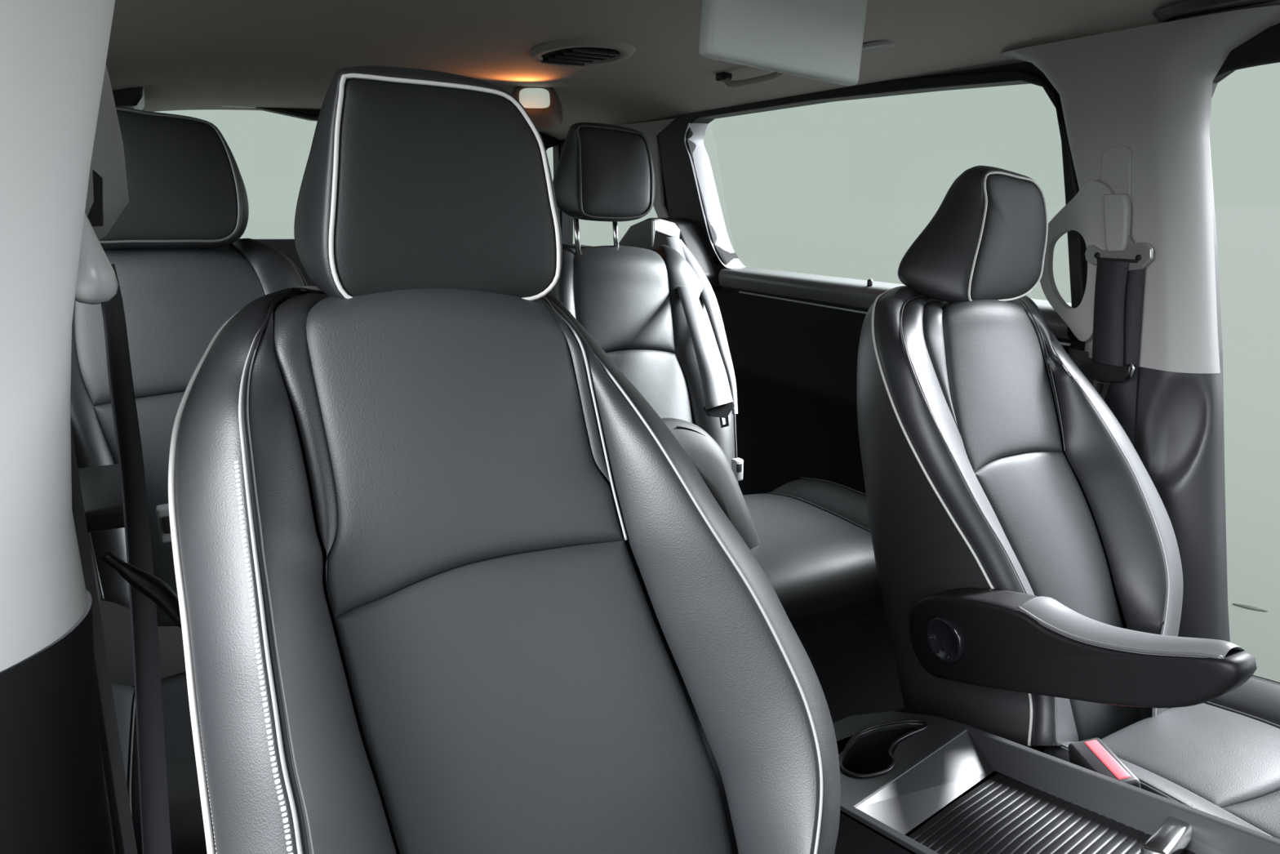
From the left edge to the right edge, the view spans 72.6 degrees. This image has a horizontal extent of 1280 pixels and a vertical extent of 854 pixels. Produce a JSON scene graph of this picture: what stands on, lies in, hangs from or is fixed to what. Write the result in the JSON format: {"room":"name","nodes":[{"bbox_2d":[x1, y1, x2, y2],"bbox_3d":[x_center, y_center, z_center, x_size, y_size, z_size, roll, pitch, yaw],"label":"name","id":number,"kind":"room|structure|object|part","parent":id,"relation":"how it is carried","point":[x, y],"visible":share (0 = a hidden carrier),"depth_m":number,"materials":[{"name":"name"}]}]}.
{"room":"vehicle interior","nodes":[
{"label":"vehicle interior","id":0,"kind":"room"},
{"bbox_2d":[88,541,100,603],"bbox_3d":[-1.214,-0.065,1.714,0.050,1.268,2.860,-8,16,-27],"label":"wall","id":1,"kind":"structure","parent":0,"point":[95,572],"depth_m":2.22,"materials":[{"name":"black plastic"}]},
{"bbox_2d":[0,587,113,853],"bbox_3d":[-0.463,0.485,0.685,0.125,0.697,0.197,1,15,3],"label":"trim","id":2,"kind":"structure","parent":1,"relation":"attached to","point":[53,796],"depth_m":0.61,"materials":[{"name":"black plastic"}]},
{"bbox_2d":[0,0,115,671],"bbox_3d":[-0.424,-0.151,0.549,0.255,0.603,0.176,-8,16,-27],"label":"trim","id":3,"kind":"structure","parent":1,"relation":"attached to","point":[53,53],"depth_m":0.56,"materials":[{"name":"white plastic"}]},
{"bbox_2d":[87,169,103,226],"bbox_3d":[-0.458,-0.193,0.728,0.019,0.048,0.020,-8,16,-27],"label":"trim","id":4,"kind":"structure","parent":1,"relation":"attached to","point":[95,215],"depth_m":0.72,"materials":[{"name":"black plastic"}]},
{"bbox_2d":[70,421,137,853],"bbox_3d":[-0.551,0.331,0.836,0.090,0.900,0.195,-8,16,-27],"label":"trim","id":5,"kind":"structure","parent":1,"relation":"attached to","point":[122,833],"depth_m":0.84,"materials":[{"name":"black plastic"}]},
{"bbox_2d":[84,64,128,239],"bbox_3d":[-0.559,-0.296,0.687,0.246,0.390,0.210,-8,16,-27],"label":"trim","id":6,"kind":"structure","parent":1,"relation":"attached to","point":[108,158],"depth_m":0.74,"materials":[{"name":"grey plastic"}]},
{"bbox_2d":[75,213,182,853],"bbox_3d":[-0.441,0.287,0.802,0.085,0.942,0.115,-8,16,-27],"label":"belt","id":7,"kind":"object","parent":1,"relation":"hanging from","point":[97,280],"visible":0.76,"depth_m":0.77,"materials":[{"name":"black fabric"}]},
{"bbox_2d":[112,86,145,110],"bbox_3d":[-1.499,-0.922,2.448,0.195,0.061,0.300,-8,16,-27],"label":"trim","id":8,"kind":"structure","parent":1,"relation":"attached to","point":[133,97],"depth_m":2.35,"materials":[{"name":"black plastic"}]},
{"bbox_2d":[254,107,561,285],"bbox_3d":[-1.068,-0.531,3.312,1.750,1.370,0.060,-8,16,-27],"label":"wall","id":9,"kind":"structure","parent":0,"point":[286,246],"depth_m":3.15,"materials":[{"name":"black plastic"}]},
{"bbox_2d":[227,106,257,107],"bbox_3d":[-1.355,-1.090,2.945,0.110,0.016,0.020,-8,16,-27],"label":"brake light","id":10,"kind":"object","parent":9,"relation":"attached to","point":[228,106],"visible":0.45,"depth_m":2.95,"materials":[{"name":"white"}]},
{"bbox_2d":[239,106,318,120],"bbox_3d":[-1.042,-1.079,3.144,1.296,0.139,0.014,-8,16,-27],"label":"trim","id":11,"kind":"structure","parent":9,"relation":"attached to","point":[273,109],"depth_m":3.04,"materials":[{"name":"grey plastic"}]},
{"bbox_2d":[98,596,1048,752],"bbox_3d":[-0.148,0.582,1.824,1.860,0.060,3.960,-8,16,-27],"label":"floor","id":12,"kind":"structure","parent":0,"point":[115,618],"depth_m":2.00,"materials":[{"name":"black carpet"}]},
{"bbox_2d":[70,106,307,853],"bbox_3d":[-0.625,0.123,1.246,0.440,1.132,0.762,-8,16,-27],"label":"seat","id":13,"kind":"object","parent":12,"relation":"on","point":[184,267],"visible":0.26,"depth_m":1.30,"materials":[{"name":"black leather"}]},
{"bbox_3d":[-0.665,0.085,1.061,0.080,0.027,0.200,-8,16,-27],"label":"armrest","id":14,"kind":"part","parent":13,"relation":"part of","materials":[{"name":"black plastic"}]},
{"bbox_3d":[-0.662,0.132,1.316,0.245,0.354,0.144,-8,16,-27],"label":"backrest panel","id":15,"kind":"part","parent":13,"relation":"part of","materials":[{"name":"grey leather"}]},
{"bbox_2d":[155,503,171,542],"bbox_3d":[-0.547,0.112,1.012,0.022,0.042,0.025,-8,16,-27],"label":"belt buckle","id":16,"kind":"object","parent":13,"relation":"attached to","point":[162,510],"visible":0.56,"depth_m":1.00,"materials":[{"name":"grey plastic"}]},
{"bbox_3d":[-0.553,0.442,1.188,0.229,0.134,0.368,-8,16,-27],"label":"cushion panel","id":17,"kind":"part","parent":13,"relation":"part of","materials":[{"name":"black leather"}]},
{"bbox_3d":[-0.727,-0.171,1.363,0.270,0.229,0.145,-8,16,-27],"label":"backrest panel","id":18,"kind":"part","parent":13,"relation":"part of","materials":[{"name":"grey leather"}]},
{"bbox_2d":[168,65,840,853],"bbox_3d":[-0.028,0.312,0.578,0.502,1.101,0.857,-8,16,-27],"label":"seat","id":19,"kind":"object","parent":12,"relation":"on","point":[448,580],"visible":1,"depth_m":0.66,"materials":[{"name":"black leather"}]},
{"bbox_3d":[-0.276,0.092,0.630,0.106,0.357,0.365,-3,15,-11],"label":"bolster trim","id":20,"kind":"part","parent":19,"relation":"part of","materials":[{"name":"black leather"}]},
{"bbox_3d":[-0.160,-0.007,0.723,0.235,0.221,0.195,-8,16,-27],"label":"backrest panel","id":21,"kind":"part","parent":19,"relation":"part of","materials":[{"name":"grey leather"}]},
{"bbox_3d":[-0.067,0.258,0.661,0.276,0.298,0.133,-8,16,-27],"label":"backrest panel","id":22,"kind":"part","parent":19,"relation":"part of","materials":[{"name":"grey leather"}]},
{"bbox_3d":[0.041,0.130,0.783,0.114,0.473,0.415,-10,18,-34],"label":"bolster trim","id":23,"kind":"part","parent":19,"relation":"part of","materials":[{"name":"black leather"}]},
{"bbox_2d":[549,122,905,723],"bbox_3d":[0.169,-0.003,1.696,0.600,1.150,0.803,-8,16,-27],"label":"seat","id":24,"kind":"object","parent":12,"relation":"on","point":[811,540],"visible":0.42,"depth_m":1.71,"materials":[{"name":"black leather"}]},
{"bbox_3d":[-0.127,-0.387,1.759,0.010,0.096,0.024,-8,16,-27],"label":"headrest post","id":25,"kind":"part","parent":24,"relation":"part of","materials":[{"name":"silver metal"}]},
{"bbox_3d":[-0.050,-0.397,1.799,0.010,0.096,0.024,-8,16,-27],"label":"headrest post","id":26,"kind":"part","parent":24,"relation":"part of","materials":[{"name":"silver metal"}]},
{"bbox_3d":[-0.043,-0.263,1.803,0.239,0.217,0.149,-8,16,-27],"label":"backrest panel","id":27,"kind":"part","parent":24,"relation":"part of","materials":[{"name":"grey leather"}]},
{"bbox_3d":[0.011,0.004,1.756,0.228,0.308,0.115,-8,16,-27],"label":"backrest panel","id":28,"kind":"part","parent":24,"relation":"part of","materials":[{"name":"grey leather"}]},
{"bbox_2d":[651,218,737,427],"bbox_3d":[0.108,-0.257,1.918,0.100,0.380,0.651,-2,15,-9],"label":"belt","id":29,"kind":"object","parent":24,"relation":"hanging from","point":[720,396],"visible":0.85,"depth_m":1.74,"materials":[{"name":"grey fabric"}]},
{"bbox_3d":[0.161,-0.013,1.674,0.023,0.028,0.003,-8,16,-27],"label":"tongue plate","id":30,"kind":"part","parent":29,"relation":"part of","materials":[{"name":"silver metal"}]},
{"bbox_3d":[0.108,0.133,1.535,0.239,0.315,0.115,3,15,10],"label":"armrest","id":31,"kind":"part","parent":24,"relation":"part of","materials":[{"name":"black leather"}]},
{"bbox_2d":[731,457,743,480],"bbox_3d":[0.177,0.077,1.578,0.018,0.040,0.019,-8,16,-27],"label":"belt buckle","id":32,"kind":"object","parent":24,"relation":"attached to","point":[737,464],"visible":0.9,"depth_m":1.57,"materials":[{"name":"grey plastic"}]},
{"bbox_3d":[0.236,0.240,1.627,0.312,0.134,0.428,-8,16,-27],"label":"cushion panel","id":33,"kind":"part","parent":24,"relation":"part of","materials":[{"name":"black leather"}]},
{"bbox_2d":[809,479,866,496],"bbox_3d":[0.473,0.205,1.749,0.060,0.142,0.427,-8,16,-27],"label":"cushion","id":34,"kind":"object","parent":24,"relation":"on","point":[839,486],"depth_m":1.78,"materials":[{"name":"black leather"}]},
{"bbox_3d":[0.235,0.434,1.680,0.480,0.312,0.520,-8,16,-27],"label":"seat","id":35,"kind":"part","parent":24,"relation":"part of","materials":[{"name":"black leather"}]},
{"bbox_2d":[832,711,1279,853],"bbox_3d":[0.415,0.546,0.884,0.264,0.480,0.709,-8,16,-27],"label":"console","id":36,"kind":"object","parent":12,"relation":"on","point":[910,783],"visible":0.93,"depth_m":0.96,"materials":[{"name":"grey plastic"}]},
{"bbox_3d":[0.461,0.427,0.768,0.216,0.128,0.520,-8,16,-27],"label":"sliding lid","id":37,"kind":"part","parent":36,"relation":"part of","materials":[{"name":"black plastic"}]},
{"bbox_3d":[0.516,0.403,0.850,0.081,0.021,0.025,-12,19,-38],"label":"lid handle","id":38,"kind":"part","parent":36,"relation":"part of","materials":[{"name":"silver metal"}]},
{"bbox_2d":[857,165,1279,839],"bbox_3d":[0.676,0.195,1.130,0.534,1.051,1.031,-8,16,-27],"label":"seat","id":39,"kind":"object","parent":12,"relation":"on","point":[1028,561],"visible":0.98,"depth_m":1.24,"materials":[{"name":"black leather"}]},
{"bbox_3d":[0.422,0.090,1.238,0.164,0.538,0.475,-1,15,-6],"label":"bolster trim","id":40,"kind":"part","parent":39,"relation":"part of","materials":[{"name":"black leather"}]},
{"bbox_3d":[0.543,-0.081,1.342,0.279,0.233,0.183,-8,16,-27],"label":"backrest panel","id":41,"kind":"part","parent":39,"relation":"part of","materials":[{"name":"grey leather"}]},
{"bbox_3d":[0.613,0.259,1.261,0.229,0.414,0.185,-8,16,-27],"label":"backrest panel","id":42,"kind":"part","parent":39,"relation":"part of","materials":[{"name":"grey leather"}]},
{"bbox_3d":[0.485,0.267,1.017,0.065,0.196,0.409,-8,16,-27],"label":"armrest","id":43,"kind":"part","parent":39,"relation":"part of","materials":[{"name":"black leather"}]},
{"bbox_3d":[0.734,0.120,1.371,0.181,0.610,0.466,-4,15,-14],"label":"bolster trim","id":44,"kind":"part","parent":39,"relation":"part of","materials":[{"name":"black leather"}]},
{"bbox_2d":[1068,737,1140,787],"bbox_3d":[0.539,0.412,1.012,0.049,0.065,0.084,-1,15,-3],"label":"belt buckle","id":45,"kind":"object","parent":39,"relation":"attached to","point":[1093,754],"visible":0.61,"depth_m":1.01,"materials":[{"name":"black plastic"}]},
{"bbox_2d":[1043,745,1178,802],"bbox_3d":[0.626,0.513,0.918,0.047,0.152,0.487,-8,16,-27],"label":"seat belt buckle","id":46,"kind":"object","parent":39,"relation":"on","point":[1061,752],"depth_m":1.01,"materials":[{"name":"plastic"}]},
{"bbox_3d":[0.742,0.415,1.129,0.244,0.038,0.188,-8,16,-27],"label":"cushion panel","id":47,"kind":"part","parent":39,"relation":"part of","materials":[{"name":"grey leather"}]},
{"bbox_3d":[0.852,0.513,0.941,0.244,0.140,0.324,-8,16,-27],"label":"cushion panel","id":48,"kind":"part","parent":39,"relation":"part of","materials":[{"name":"grey leather"}]},
{"bbox_2d":[1251,676,1279,684],"bbox_3d":[0.998,0.463,1.109,0.047,0.152,0.487,-8,16,-27],"label":"cushion","id":49,"kind":"object","parent":39,"relation":"on","point":[1254,680],"depth_m":1.24,"materials":[{"name":"black leather"}]},
{"bbox_2d":[106,0,1279,140],"bbox_3d":[-0.183,-0.706,1.559,1.680,0.129,3.850,-8,16,-27],"label":"ceiling","id":50,"kind":"structure","parent":0,"point":[185,55],"depth_m":1.77,"materials":[{"name":"grey fabric"}]},
{"bbox_2d":[511,86,562,128],"bbox_3d":[-0.307,-0.931,2.539,0.160,0.128,0.132,-2,15,-6],"label":"reading lamp","id":51,"kind":"object","parent":50,"relation":"attached to","point":[543,105],"visible":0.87,"depth_m":2.50,"materials":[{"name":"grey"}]},
{"bbox_2d":[528,38,635,66],"bbox_3d":[-0.135,-0.841,1.965,0.222,0.022,0.344,-8,16,-27],"label":"ceiling vent","id":52,"kind":"object","parent":50,"relation":"in","point":[576,52],"visible":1,"depth_m":1.91,"materials":[{"name":"grey plastic"}]},
{"bbox_2d":[540,47,620,61],"bbox_3d":[-0.134,-0.840,1.960,0.166,0.003,0.252,-7,16,-26],"label":"grille","id":53,"kind":"object","parent":52,"relation":"attached to","point":[553,54],"depth_m":1.94,"materials":[{"name":"black plastic"}]},
{"bbox_2d":[715,71,784,87],"bbox_3d":[0.268,-0.825,2.039,0.026,0.046,0.300,-8,16,-27],"label":"handle","id":54,"kind":"object","parent":50,"relation":"attached to","point":[725,77],"visible":0.75,"depth_m":2.06,"materials":[{"name":"grey plastic"}]},
{"bbox_3d":[0.206,-0.864,2.148,0.026,0.020,0.040,-8,16,-27],"label":"handle mount","id":55,"kind":"part","parent":54,"relation":"part of","materials":[{"name":"black plastic"}]},
{"bbox_2d":[698,0,867,85],"bbox_3d":[0.163,-0.502,0.995,0.264,0.199,0.070,-10,18,-35],"label":"screen","id":56,"kind":"object","parent":50,"relation":"hanging from","point":[821,40],"visible":1,"depth_m":0.98,"materials":[{"name":"grey plastic"}]},
{"bbox_2d":[862,40,896,52],"bbox_3d":[0.468,-0.756,1.734,0.052,0.008,0.110,-8,16,-27],"label":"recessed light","id":57,"kind":"object","parent":50,"relation":"in","point":[879,45],"visible":0.79,"depth_m":1.71,"materials":[{"name":"grey plastic"}]},
{"bbox_2d":[1152,0,1279,22],"bbox_3d":[0.861,-0.605,1.252,0.132,0.012,0.240,-8,16,-27],"label":"handle","id":58,"kind":"object","parent":50,"relation":"attached to","point":[1193,7],"visible":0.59,"depth_m":1.26,"materials":[{"name":"grey plastic"}]},
{"bbox_2d":[559,22,1279,641],"bbox_3d":[0.579,-0.160,2.079,0.050,1.268,3.880,-8,16,-27],"label":"window frame","id":59,"kind":"structure","parent":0,"point":[1266,43],"depth_m":1.59,"materials":[{"name":"black plastic"}]},
{"bbox_2d":[616,118,675,217],"bbox_3d":[0.001,-0.857,2.943,0.015,0.334,0.485,-8,16,-27],"label":"trim","id":60,"kind":"structure","parent":59,"relation":"attached to","point":[651,130],"depth_m":2.83,"materials":[{"name":"grey plastic"}]},
{"bbox_2d":[618,217,721,288],"bbox_3d":[0.032,-0.589,2.876,0.090,0.200,0.747,-8,16,-27],"label":"trim","id":61,"kind":"structure","parent":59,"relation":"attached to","point":[639,234],"depth_m":2.64,"materials":[{"name":"grey plastic"}]},
{"bbox_2d":[684,123,745,269],"bbox_3d":[0.232,-0.692,2.595,0.064,0.419,0.290,-8,16,-27],"label":"trim","id":62,"kind":"structure","parent":59,"relation":"attached to","point":[701,160],"depth_m":2.64,"materials":[{"name":"grey plastic"}]},
{"bbox_2d":[866,279,873,286],"bbox_3d":[0.535,-0.332,2.027,0.022,0.024,0.022,-8,16,-27],"label":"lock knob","id":63,"kind":"object","parent":59,"relation":"attached to","point":[870,282],"visible":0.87,"depth_m":2.02,"materials":[{"name":"black plastic"}]},
{"bbox_2d":[657,69,1085,331],"bbox_3d":[0.434,-0.580,2.187,0.014,0.498,1.586,-8,16,-27],"label":"trim","id":64,"kind":"structure","parent":59,"relation":"attached to","point":[682,197],"depth_m":2.08,"materials":[{"name":"black plastic"}]},
{"bbox_2d":[712,288,1065,494],"bbox_3d":[0.479,0.058,2.232,0.022,0.730,1.260,-8,16,-27],"label":"door","id":65,"kind":"structure","parent":59,"relation":"in","point":[794,363],"depth_m":2.33,"materials":[{"name":"black plastic"}]},
{"bbox_2d":[718,266,1074,341],"bbox_3d":[0.537,-0.314,2.080,0.084,0.062,1.150,-8,16,-27],"label":"trim","id":66,"kind":"structure","parent":59,"relation":"attached to","point":[850,292],"depth_m":2.18,"materials":[{"name":"grey plastic"}]},
{"bbox_2d":[738,291,1071,346],"bbox_3d":[0.533,-0.267,2.037,0.006,0.009,1.060,-8,16,-27],"label":"trim","id":67,"kind":"structure","parent":59,"relation":"attached to","point":[743,292],"depth_m":2.20,"materials":[{"name":"grey plastic"}]},
{"bbox_2d":[1040,180,1115,342],"bbox_3d":[0.752,-0.287,1.507,0.016,0.269,0.143,-8,16,-27],"label":"handle","id":68,"kind":"object","parent":59,"relation":"attached to","point":[1083,214],"visible":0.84,"depth_m":1.49,"materials":[{"name":"grey plastic"}]},
{"bbox_2d":[1078,193,1153,446],"bbox_3d":[0.780,-0.077,1.473,0.032,0.612,0.131,-8,16,-27],"label":"belt","id":69,"kind":"object","parent":59,"relation":"hanging from","point":[1121,268],"visible":0.82,"depth_m":1.43,"materials":[{"name":"grey fabric"}]},
{"bbox_3d":[0.775,-0.063,1.467,0.003,0.037,0.028,-8,16,-27],"label":"tongue plate","id":70,"kind":"part","parent":69,"relation":"part of","materials":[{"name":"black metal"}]},
{"bbox_2d":[1100,146,1132,201],"bbox_3d":[0.784,-0.405,1.432,0.010,0.107,0.061,-8,16,-27],"label":"trim","id":71,"kind":"structure","parent":59,"relation":"attached to","point":[1117,162],"depth_m":1.42,"materials":[{"name":"grey plastic"}]},
{"bbox_2d":[1000,4,1279,373],"bbox_3d":[0.796,-0.382,1.473,0.064,0.528,0.540,-8,16,-27],"label":"trim","id":72,"kind":"structure","parent":59,"relation":"attached to","point":[1147,90],"depth_m":1.37,"materials":[{"name":"grey plastic"}]},
{"bbox_2d":[1067,345,1226,640],"bbox_3d":[0.860,0.254,1.521,0.067,0.747,0.360,-8,16,-27],"label":"trim","id":73,"kind":"structure","parent":59,"relation":"attached to","point":[1178,437],"depth_m":1.41,"materials":[{"name":"grey plastic"}]},
{"bbox_2d":[1213,54,1279,80],"bbox_3d":[0.925,0.011,1.423,0.019,1.167,0.217,-8,16,-27],"label":"trim","id":74,"kind":"structure","parent":59,"relation":"attached to","point":[1275,59],"depth_m":1.30,"materials":[{"name":"black plastic"}]},
{"label":"outside","id":75,"kind":"structure","parent":0,"visible":0},
{"bbox_2d":[240,204,1279,684],"bbox_3d":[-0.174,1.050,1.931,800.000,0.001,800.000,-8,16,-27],"label":"ground","id":76,"kind":"structure","parent":75,"point":[855,242],"depth_m":17.48,"materials":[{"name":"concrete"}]},
{"bbox_2d":[1232,603,1267,611],"bbox_3d":[2.325,0.688,3.321,0.111,0.003,0.028,10,18,35],"label":"leaf","id":77,"kind":"object","parent":76,"relation":"on","point":[1247,606],"visible":1,"depth_m":3.32,"materials":[{"name":"grey"}]}
]}

